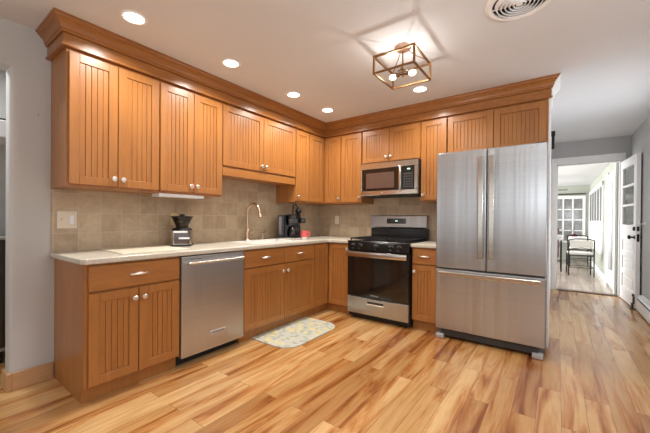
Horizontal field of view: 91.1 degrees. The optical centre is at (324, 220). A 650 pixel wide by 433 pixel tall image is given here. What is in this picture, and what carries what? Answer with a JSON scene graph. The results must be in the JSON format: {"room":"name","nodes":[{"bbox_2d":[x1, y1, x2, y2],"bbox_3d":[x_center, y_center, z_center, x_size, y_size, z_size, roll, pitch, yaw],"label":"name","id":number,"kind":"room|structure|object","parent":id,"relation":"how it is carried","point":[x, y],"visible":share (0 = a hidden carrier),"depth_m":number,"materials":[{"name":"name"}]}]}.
{"room":"kitchen","nodes":[
{"label":"kitchen","id":0,"kind":"room"},
{"bbox_2d":[0,69,5,235],"bbox_3d":[-2.763,-0.102,3.026,0.120,2.474,6.420,1,0,36],"label":"wall","id":1,"kind":"structure","parent":0,"point":[2,72],"depth_m":2.81,"materials":[{"name":"paint"}]},
{"bbox_2d":[0,118,5,144],"bbox_3d":[-2.974,-0.744,2.302,0.380,0.162,1.200,1,0,36],"label":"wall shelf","id":2,"kind":"object","parent":1,"relation":"attached to","point":[2,120],"visible":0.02,"depth_m":2.55,"materials":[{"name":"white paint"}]},
{"bbox_2d":[0,17,273,376],"bbox_3d":[-1.955,-0.093,2.438,0.120,2.474,6.420,1,0,36],"label":"wall","id":3,"kind":"structure","parent":0,"point":[29,266],"depth_m":2.20,"materials":[{"name":"paint"}]},
{"bbox_2d":[1,362,53,391],"bbox_3d":[-2.099,1.084,2.252,0.146,0.120,0.248,1,0,36],"label":"baseboard","id":4,"kind":"structure","parent":3,"relation":"attached to","point":[13,381],"depth_m":2.19,"materials":[{"name":"brown wood"}]},
{"bbox_2d":[57,211,76,228],"bbox_3d":[-1.912,-0.004,2.364,0.016,0.130,0.121,1,0,36],"label":"light switch","id":5,"kind":"object","parent":3,"relation":"attached to","point":[65,219],"visible":1,"depth_m":2.36,"materials":[{"name":"beige plastic"}]},
{"bbox_2d":[51,47,158,193],"bbox_3d":[-1.643,-0.685,2.429,0.380,0.916,0.606,1,0,36],"label":"upper cabinet","id":6,"kind":"object","parent":3,"relation":"attached to","point":[105,115],"visible":1,"depth_m":2.27,"materials":[{"name":"brown wood"}]},
{"bbox_2d":[35,7,560,137],"bbox_3d":[0.056,-1.223,2.557,2.969,0.182,2.985,1,0,36],"label":"crown molding","id":7,"kind":"structure","parent":6,"relation":"attached to","point":[59,30],"depth_m":2.98,"materials":[{"name":"brown wood"}]},
{"bbox_2d":[171,213,177,224],"bbox_3d":[-1.433,-0.013,3.028,0.009,0.116,0.070,1,0,36],"label":"wall outlet","id":8,"kind":"object","parent":3,"relation":"attached to","point":[172,214],"visible":0.47,"depth_m":3.02,"materials":[{"name":"plastic"}]},
{"bbox_2d":[145,80,221,197],"bbox_3d":[-1.288,-0.685,2.917,0.380,0.916,0.598,1,0,36],"label":"upper cabinet","id":9,"kind":"object","parent":3,"relation":"attached to","point":[190,123],"visible":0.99,"depth_m":2.79,"materials":[{"name":"brown wood"}]},
{"bbox_2d":[152,193,203,198],"bbox_3d":[-1.288,-0.213,2.812,0.135,0.026,0.410,1,0,36],"label":"light","id":10,"kind":"object","parent":9,"relation":"attached to","point":[168,195],"visible":1,"depth_m":2.75,"materials":[{"name":"white plastic"}]},
{"bbox_2d":[51,179,318,251],"bbox_3d":[-1.029,-0.161,3.597,0.010,0.786,3.215,1,0,36],"label":"backsplash","id":11,"kind":"structure","parent":3,"relation":"attached to","point":[104,219],"depth_m":2.94,"materials":[{"name":"tile"}]},
{"bbox_2d":[222,102,295,184],"bbox_3d":[-0.798,-0.790,3.588,0.380,0.705,1.060,1,0,36],"label":"upper cabinet","id":12,"kind":"object","parent":3,"relation":"attached to","point":[255,148],"visible":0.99,"depth_m":3.42,"materials":[{"name":"brown wood"}]},
{"bbox_2d":[276,128,308,203],"bbox_3d":[-0.408,-0.684,4.125,0.380,0.916,0.262,1,0,36],"label":"upper cabinet","id":13,"kind":"object","parent":3,"relation":"attached to","point":[299,192],"visible":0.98,"depth_m":4.03,"materials":[{"name":"brown wood"}]},
{"bbox_2d":[296,133,349,205],"bbox_3d":[-0.035,-0.683,4.439,0.613,0.916,0.681,1,0,36],"label":"upper cabinet","id":14,"kind":"object","parent":3,"relation":"attached to","point":[324,153],"visible":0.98,"depth_m":4.31,"materials":[{"name":"brown wood"}]},
{"bbox_2d":[0,259,649,432],"bbox_3d":[1.211,1.203,5.005,10.000,0.106,14.900,1,0,36],"label":"floor","id":15,"kind":"structure","parent":0,"point":[362,375],"depth_m":2.22,"materials":[{"name":"brown wood"}]},
{"bbox_2d":[0,235,5,362],"bbox_3d":[-3.082,0.633,2.137,0.395,1.008,1.318,1,0,36],"label":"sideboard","id":16,"kind":"object","parent":15,"relation":"on","point":[2,238],"visible":0.68,"depth_m":2.53,"materials":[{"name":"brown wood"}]},
{"bbox_2d":[54,256,179,403],"bbox_3d":[-1.526,0.710,2.373,0.660,0.876,0.611,1,0,36],"label":"base cabinet","id":17,"kind":"object","parent":15,"relation":"on","point":[116,324],"visible":0.98,"depth_m":2.15,"materials":[{"name":"brown wood"}]},
{"bbox_2d":[175,251,243,365],"bbox_3d":[-1.157,0.712,2.859,0.669,0.872,0.602,1,0,36],"label":"dishwasher","id":18,"kind":"object","parent":15,"relation":"on","point":[211,292],"visible":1,"depth_m":2.65,"materials":[{"name":"grey metal"}]},
{"bbox_2d":[236,244,313,342],"bbox_3d":[-0.671,0.711,3.548,0.660,0.876,1.068,1,0,36],"label":"base cabinet","id":19,"kind":"object","parent":15,"relation":"on","point":[278,281],"visible":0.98,"depth_m":3.30,"materials":[{"name":"brown wood"}]},
{"bbox_2d":[251,317,334,347],"bbox_3d":[-0.273,1.147,3.293,0.500,0.009,0.845,1,0,36],"label":"kitchen mat","id":20,"kind":"object","parent":15,"relation":"on","point":[299,332],"visible":1,"depth_m":3.22,"materials":[{"name":"fabric"}]},
{"bbox_2d":[310,242,348,314],"bbox_3d":[0.020,0.712,4.264,0.933,0.876,0.898,1,0,36],"label":"base cabinet","id":21,"kind":"object","parent":15,"relation":"on","point":[330,258],"visible":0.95,"depth_m":3.95,"materials":[{"name":"brown wood"}]},
{"bbox_2d":[50,236,355,264],"bbox_3d":[-0.659,0.254,3.316,0.925,0.037,3.211,1,0,36],"label":"countertop","id":22,"kind":"structure","parent":21,"relation":"on","point":[85,257],"depth_m":2.45,"materials":[{"name":"beige stone"}]},
{"bbox_2d":[99,245,188,254],"bbox_3d":[-1.437,0.230,2.546,0.515,0.007,0.515,1,0,36],"label":"cutting board","id":23,"kind":"object","parent":22,"relation":"on","point":[155,248],"visible":1,"depth_m":2.48,"materials":[{"name":"beige wood"}]},
{"bbox_2d":[170,214,192,246],"bbox_3d":[-1.314,0.087,2.929,0.192,0.290,0.194,0,0,-16],"label":"coffee grinder","id":24,"kind":"object","parent":22,"relation":"on","point":[181,235],"visible":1,"depth_m":2.85,"materials":[{"name":"metal"}]},
{"bbox_2d":[244,203,261,240],"bbox_3d":[-0.817,0.016,3.625,0.137,0.434,0.229,0,0,-37],"label":"faucet","id":25,"kind":"object","parent":22,"relation":"on","point":[247,231],"visible":0.95,"depth_m":3.65,"materials":[{"name":"silver metal"}]},
{"bbox_2d":[230,239,302,243],"bbox_3d":[-0.644,0.332,3.548,0.436,0.209,0.716,1,0,36],"label":"sink","id":26,"kind":"object","parent":22,"relation":"in","point":[263,241],"visible":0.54,"depth_m":3.67,"materials":[{"name":"white ceramic"}]},
{"bbox_2d":[243,239,294,242],"bbox_3d":[-0.644,0.336,3.548,0.394,0.202,0.674,1,0,36],"label":"basin","id":27,"kind":"object","parent":26,"relation":"in","point":[263,240],"depth_m":3.76,"materials":[{"name":"white ceramic"}]},
{"bbox_2d":[278,204,304,239],"bbox_3d":[-0.415,0.013,3.990,0.335,0.441,0.242,0,0,-6],"label":"coffee maker","id":28,"kind":"object","parent":22,"relation":"on","point":[289,224],"visible":1,"depth_m":3.92,"materials":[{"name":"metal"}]},
{"bbox_2d":[301,231,309,238],"bbox_3d":[-0.251,0.183,3.985,0.110,0.105,0.092,1,0,41],"label":"mug","id":29,"kind":"object","parent":22,"relation":"on","point":[304,234],"visible":0.93,"depth_m":3.96,"materials":[{"name":"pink ceramic"}]},
{"bbox_2d":[346,215,429,327],"bbox_3d":[0.754,0.547,3.827,0.764,1.222,0.720,1,0,36],"label":"gas range","id":30,"kind":"object","parent":15,"relation":"on","point":[380,263],"visible":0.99,"depth_m":3.61,"materials":[{"name":"metal"}]},
{"bbox_2d":[348,239,424,244],"bbox_3d":[0.750,0.246,3.814,0.760,0.013,0.600,1,0,36],"label":"cooktop","id":31,"kind":"object","parent":30,"relation":"in","point":[358,241],"depth_m":3.62,"materials":[{"name":"black metal"}]},
{"bbox_2d":[412,247,438,331],"bbox_3d":[1.198,0.725,3.553,0.268,0.876,0.660,1,0,36],"label":"base cabinet","id":32,"kind":"object","parent":15,"relation":"on","point":[424,267],"visible":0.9,"depth_m":3.33,"materials":[{"name":"brown wood"}]},
{"bbox_2d":[411,241,435,248],"bbox_3d":[1.204,0.267,3.557,0.269,0.037,0.629,1,0,36],"label":"countertop","id":33,"kind":"structure","parent":32,"relation":"on","point":[427,244],"depth_m":3.34,"materials":[{"name":"beige stone"}]},
{"bbox_2d":[435,141,547,359],"bbox_3d":[1.654,0.249,3.163,0.906,1.838,0.698,1,0,36],"label":"refrigerator","id":34,"kind":"object","parent":15,"relation":"on","point":[492,203],"visible":1,"depth_m":2.86,"materials":[{"name":"metal"}]},
{"bbox_2d":[546,74,560,347],"bbox_3d":[2.157,-0.064,3.008,0.087,2.473,0.414,1,0,36],"label":"end panel","id":35,"kind":"object","parent":15,"relation":"on","point":[556,87],"visible":0.94,"depth_m":2.93,"materials":[{"name":"white paint"}]},
{"bbox_2d":[557,228,559,262],"bbox_3d":[6.331,0.694,9.157,0.660,0.950,0.640,1,0,36],"label":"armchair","id":36,"kind":"object","parent":15,"relation":"on","point":[558,242],"visible":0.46,"depth_m":8.73,"materials":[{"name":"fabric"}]},
{"bbox_2d":[557,239,563,271],"bbox_3d":[5.404,0.796,7.767,0.640,0.745,0.900,1,0,36],"label":"dining table","id":37,"kind":"object","parent":15,"relation":"on","point":[560,260],"visible":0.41,"depth_m":7.26,"materials":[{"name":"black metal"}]},
{"bbox_2d":[567,235,591,265],"bbox_3d":[6.537,0.777,8.205,0.444,0.796,0.468,1,0,31],"label":"metal chair","id":38,"kind":"object","parent":15,"relation":"on","point":[570,236],"visible":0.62,"depth_m":8.28,"materials":[{"name":"black metal"}]},
{"bbox_2d":[566,238,594,276],"bbox_3d":[5.465,0.775,6.829,0.444,0.796,0.468,1,0,32],"label":"metal chair","id":39,"kind":"object","parent":15,"relation":"on","point":[571,242],"visible":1,"depth_m":6.68,"materials":[{"name":"black metal"}]},
{"bbox_2d":[567,251,592,254],"bbox_3d":[5.480,0.701,6.851,0.400,0.045,0.390,1,0,32],"label":"seat cushion","id":40,"kind":"object","parent":39,"relation":"on","point":[568,252],"depth_m":6.74,"materials":[{"name":"white fabric"}]},
{"bbox_2d":[0,0,649,143],"bbox_3d":[0.451,-1.362,2.393,8.200,0.100,9.180,1,0,36],"label":"ceiling","id":41,"kind":"structure","parent":0,"point":[323,51],"depth_m":2.39,"materials":[{"name":"paint"}]},
{"bbox_2d":[120,10,147,25],"bbox_3d":[-1.245,-1.318,2.076,0.156,0.008,0.156,1,0,36],"label":"recessed light","id":42,"kind":"object","parent":41,"relation":"in","point":[133,17],"visible":1,"depth_m":2.07,"materials":[{"name":"white paint"}]},
{"bbox_2d":[221,58,240,67],"bbox_3d":[-0.789,-1.317,2.676,0.156,0.008,0.156,1,0,36],"label":"recessed light","id":43,"kind":"object","parent":41,"relation":"in","point":[231,63],"visible":1,"depth_m":2.67,"materials":[{"name":"white paint"}]},
{"bbox_2d":[286,92,300,97],"bbox_3d":[-0.331,-1.317,3.344,0.156,0.008,0.156,1,0,36],"label":"recessed light","id":44,"kind":"object","parent":41,"relation":"in","point":[289,94],"visible":1,"depth_m":3.33,"materials":[{"name":"white paint"}]},
{"bbox_2d":[321,108,333,112],"bbox_3d":[0.030,-1.317,3.812,0.156,0.008,0.156,1,0,36],"label":"recessed light","id":45,"kind":"object","parent":41,"relation":"in","point":[326,110],"visible":1,"depth_m":3.82,"materials":[{"name":"white paint"}]},
{"bbox_2d":[373,42,430,89],"bbox_3d":[0.586,-1.193,2.406,0.319,0.233,0.353,1,0,36],"label":"ceiling fixture","id":46,"kind":"object","parent":41,"relation":"attached to","point":[404,47],"visible":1,"depth_m":2.38,"materials":[{"name":"gold metal"}]},
{"bbox_2d":[412,86,427,92],"bbox_3d":[0.948,-1.307,3.178,0.156,0.008,0.156,1,0,36],"label":"recessed light","id":47,"kind":"object","parent":41,"relation":"in","point":[418,89],"visible":1,"depth_m":3.18,"materials":[{"name":"white paint"}]},
{"bbox_2d":[485,0,551,20],"bbox_3d":[1.156,-1.291,1.893,0.370,0.026,0.370,1,0,36],"label":"ceiling vent","id":48,"kind":"object","parent":41,"relation":"in","point":[499,10],"visible":1,"depth_m":1.94,"materials":[{"name":"white metal"}]},
{"bbox_2d":[549,137,551,298],"bbox_3d":[3.039,-0.065,4.399,0.106,2.474,2.630,1,0,36],"label":"wall","id":49,"kind":"structure","parent":0,"point":[551,137],"depth_m":5.05,"materials":[{"name":"white paint"}]},
{"bbox_2d":[558,185,589,260],"bbox_3d":[6.563,0.072,10.028,2.720,2.200,0.120,1,0,36],"label":"wall","id":50,"kind":"structure","parent":0,"point":[584,188],"depth_m":9.33,"materials":[{"name":"paint"}]},
{"bbox_2d":[558,196,585,242],"bbox_3d":[6.949,-0.023,9.673,1.560,1.400,0.120,1,0,36],"label":"window","id":51,"kind":"structure","parent":50,"relation":"in","point":[571,209],"depth_m":9.46,"materials":[{"name":"white glass"}]},
{"bbox_2d":[558,193,585,194],"bbox_3d":[6.913,-0.778,9.638,1.530,0.038,0.040,1,0,36],"label":"curtain rod","id":52,"kind":"object","parent":50,"relation":"attached to","point":[570,193],"visible":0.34,"depth_m":9.35,"materials":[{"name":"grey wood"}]},
{"bbox_2d":[558,163,609,186],"bbox_3d":[4.625,-1.084,8.267,4.040,0.100,5.250,1,0,36],"label":"ceiling","id":53,"kind":"structure","parent":0,"point":[580,175],"depth_m":7.08,"materials":[{"name":"paint"}]},
{"bbox_2d":[552,136,630,294],"bbox_3d":[3.935,-0.063,5.447,1.860,2.474,0.120,1,0,36],"label":"wall","id":54,"kind":"structure","parent":0,"point":[622,144],"depth_m":5.08,"materials":[{"name":"paint"}]},
{"bbox_2d":[556,288,617,296],"bbox_3d":[4.255,1.172,5.201,0.790,0.012,0.120,1,0,36],"label":"trim","id":55,"kind":"structure","parent":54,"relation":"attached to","point":[557,288],"depth_m":5.16,"materials":[{"name":"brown wood"}]},
{"bbox_2d":[550,153,625,296],"bbox_3d":[4.258,0.068,5.200,0.924,2.220,0.140,1,0,36],"label":"trim","id":56,"kind":"structure","parent":54,"relation":"attached to","point":[604,158],"depth_m":5.37,"materials":[{"name":"white paint"}]},
{"bbox_2d":[589,163,618,294],"bbox_3d":[6.201,0.083,7.118,0.120,2.200,5.250,1,0,36],"label":"wall","id":57,"kind":"structure","parent":0,"point":[599,258],"depth_m":6.29,"materials":[{"name":"paint"}]},
{"bbox_2d":[588,181,604,253],"bbox_3d":[6.590,-0.057,7.739,0.116,1.480,3.350,1,0,36],"label":"window","id":58,"kind":"structure","parent":57,"relation":"in","point":[596,200],"depth_m":7.35,"materials":[{"name":"white paint"}]},
{"bbox_2d":[590,195,591,220],"bbox_3d":[7.355,-0.346,8.796,0.022,0.720,0.578,1,0,36],"label":"shade","id":59,"kind":"object","parent":58,"relation":"attached to","point":[590,195],"depth_m":8.76,"materials":[{"name":"grey fabric"}]},
{"bbox_2d":[592,193,593,220],"bbox_3d":[6.978,-0.346,8.279,0.022,0.720,0.578,1,0,36],"label":"shade","id":60,"kind":"object","parent":58,"relation":"attached to","point":[592,193],"depth_m":8.28,"materials":[{"name":"grey fabric"}]},
{"bbox_2d":[594,192,595,220],"bbox_3d":[6.601,-0.347,7.761,0.022,0.720,0.578,1,0,36],"label":"shade","id":61,"kind":"object","parent":58,"relation":"attached to","point":[594,192],"depth_m":7.84,"materials":[{"name":"grey fabric"}]},
{"bbox_2d":[597,189,598,220],"bbox_3d":[6.225,-0.347,7.244,0.022,0.720,0.578,1,0,36],"label":"shade","id":62,"kind":"object","parent":58,"relation":"attached to","point":[597,189],"depth_m":7.27,"materials":[{"name":"grey fabric"}]},
{"bbox_2d":[600,187,601,220],"bbox_3d":[5.848,-0.347,6.727,0.022,0.720,0.578,1,0,36],"label":"shade","id":63,"kind":"object","parent":58,"relation":"attached to","point":[600,187],"depth_m":6.77,"materials":[{"name":"grey fabric"}]},
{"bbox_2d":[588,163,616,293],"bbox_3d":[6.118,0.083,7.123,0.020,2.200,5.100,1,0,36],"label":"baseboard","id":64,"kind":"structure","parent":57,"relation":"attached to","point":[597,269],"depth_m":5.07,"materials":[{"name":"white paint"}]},
{"bbox_2d":[605,171,613,288],"bbox_3d":[4.977,0.157,5.523,0.080,2.050,0.930,1,0,36],"label":"door","id":65,"kind":"structure","parent":57,"relation":"in","point":[609,249],"depth_m":5.70,"materials":[{"name":"white paint"}]},
{"bbox_2d":[630,115,649,300],"bbox_3d":[4.619,-0.046,2.989,2.140,2.474,3.290,1,0,36],"label":"wall","id":66,"kind":"structure","parent":0,"point":[640,139],"depth_m":4.06,"materials":[{"name":"paint"}]},
{"bbox_2d":[620,153,640,309],"bbox_3d":[4.337,0.146,4.536,0.182,2.070,0.824,1,0,32],"label":"door","id":67,"kind":"structure","parent":66,"relation":"in","point":[630,237],"depth_m":4.45,"materials":[{"name":"white paint"}]},
{"bbox_2d":[636,295,649,323],"bbox_3d":[3.464,1.063,3.291,0.062,0.195,2.080,1,0,36],"label":"baseboard heater","id":68,"kind":"object","parent":66,"relation":"attached to","point":[642,304],"visible":1,"depth_m":3.83,"materials":[{"name":"white paint"}]},
{"bbox_3d":[1.059,-0.078,4.139,2.990,2.474,0.120,1,0,36],"label":"wall","id":69,"kind":"structure","parent":0,"visible":0},
{"bbox_2d":[335,216,338,223],"bbox_3d":[0.176,-0.005,4.690,0.070,0.116,0.009,1,0,36],"label":"wall outlet","id":70,"kind":"object","parent":69,"relation":"attached to","point":[336,217],"visible":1,"depth_m":4.69,"materials":[{"name":"beige plastic"}]},
{"bbox_2d":[341,132,373,204],"bbox_3d":[0.431,-0.679,4.285,0.318,0.916,0.380,1,0,36],"label":"upper cabinet","id":71,"kind":"object","parent":69,"relation":"attached to","point":[351,144],"visible":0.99,"depth_m":4.16,"materials":[{"name":"brown wood"}]},
{"bbox_2d":[319,197,436,240],"bbox_3d":[0.717,-0.010,4.308,1.980,0.630,0.010,1,0,36],"label":"backsplash","id":72,"kind":"structure","parent":69,"relation":"attached to","point":[354,220],"depth_m":4.42,"materials":[{"name":"tile"}]},
{"bbox_2d":[362,122,421,163],"bbox_3d":[0.871,-0.918,3.965,0.756,0.428,0.380,1,0,36],"label":"upper cabinet","id":73,"kind":"object","parent":69,"relation":"attached to","point":[400,142],"visible":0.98,"depth_m":3.81,"materials":[{"name":"brown wood"}]},
{"bbox_2d":[360,158,420,197],"bbox_3d":[0.851,-0.497,3.942,0.742,0.406,0.420,1,0,36],"label":"microwave","id":74,"kind":"object","parent":73,"relation":"attached to","point":[401,178],"visible":0.97,"depth_m":3.77,"materials":[{"name":"grey metal"}]},
{"bbox_2d":[421,117,447,202],"bbox_3d":[1.294,-0.669,3.657,0.286,0.916,0.380,1,0,36],"label":"upper cabinet","id":75,"kind":"object","parent":69,"relation":"attached to","point":[434,132],"visible":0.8,"depth_m":3.55,"materials":[{"name":"brown wood"}]},
{"bbox_2d":[448,99,548,152],"bbox_3d":[1.785,-0.902,3.320,0.893,0.440,0.348,1,0,36],"label":"upper cabinet","id":76,"kind":"object","parent":69,"relation":"attached to","point":[525,123],"visible":0.87,"depth_m":3.15,"materials":[{"name":"brown wood"}]},
{"bbox_2d":[551,131,554,148],"bbox_3d":[2.288,-0.808,3.214,0.057,0.180,0.030,1,0,36],"label":"wall bracket","id":77,"kind":"object","parent":69,"relation":"attached to","point":[552,132],"visible":0.79,"depth_m":3.20,"materials":[{"name":"black metal"}]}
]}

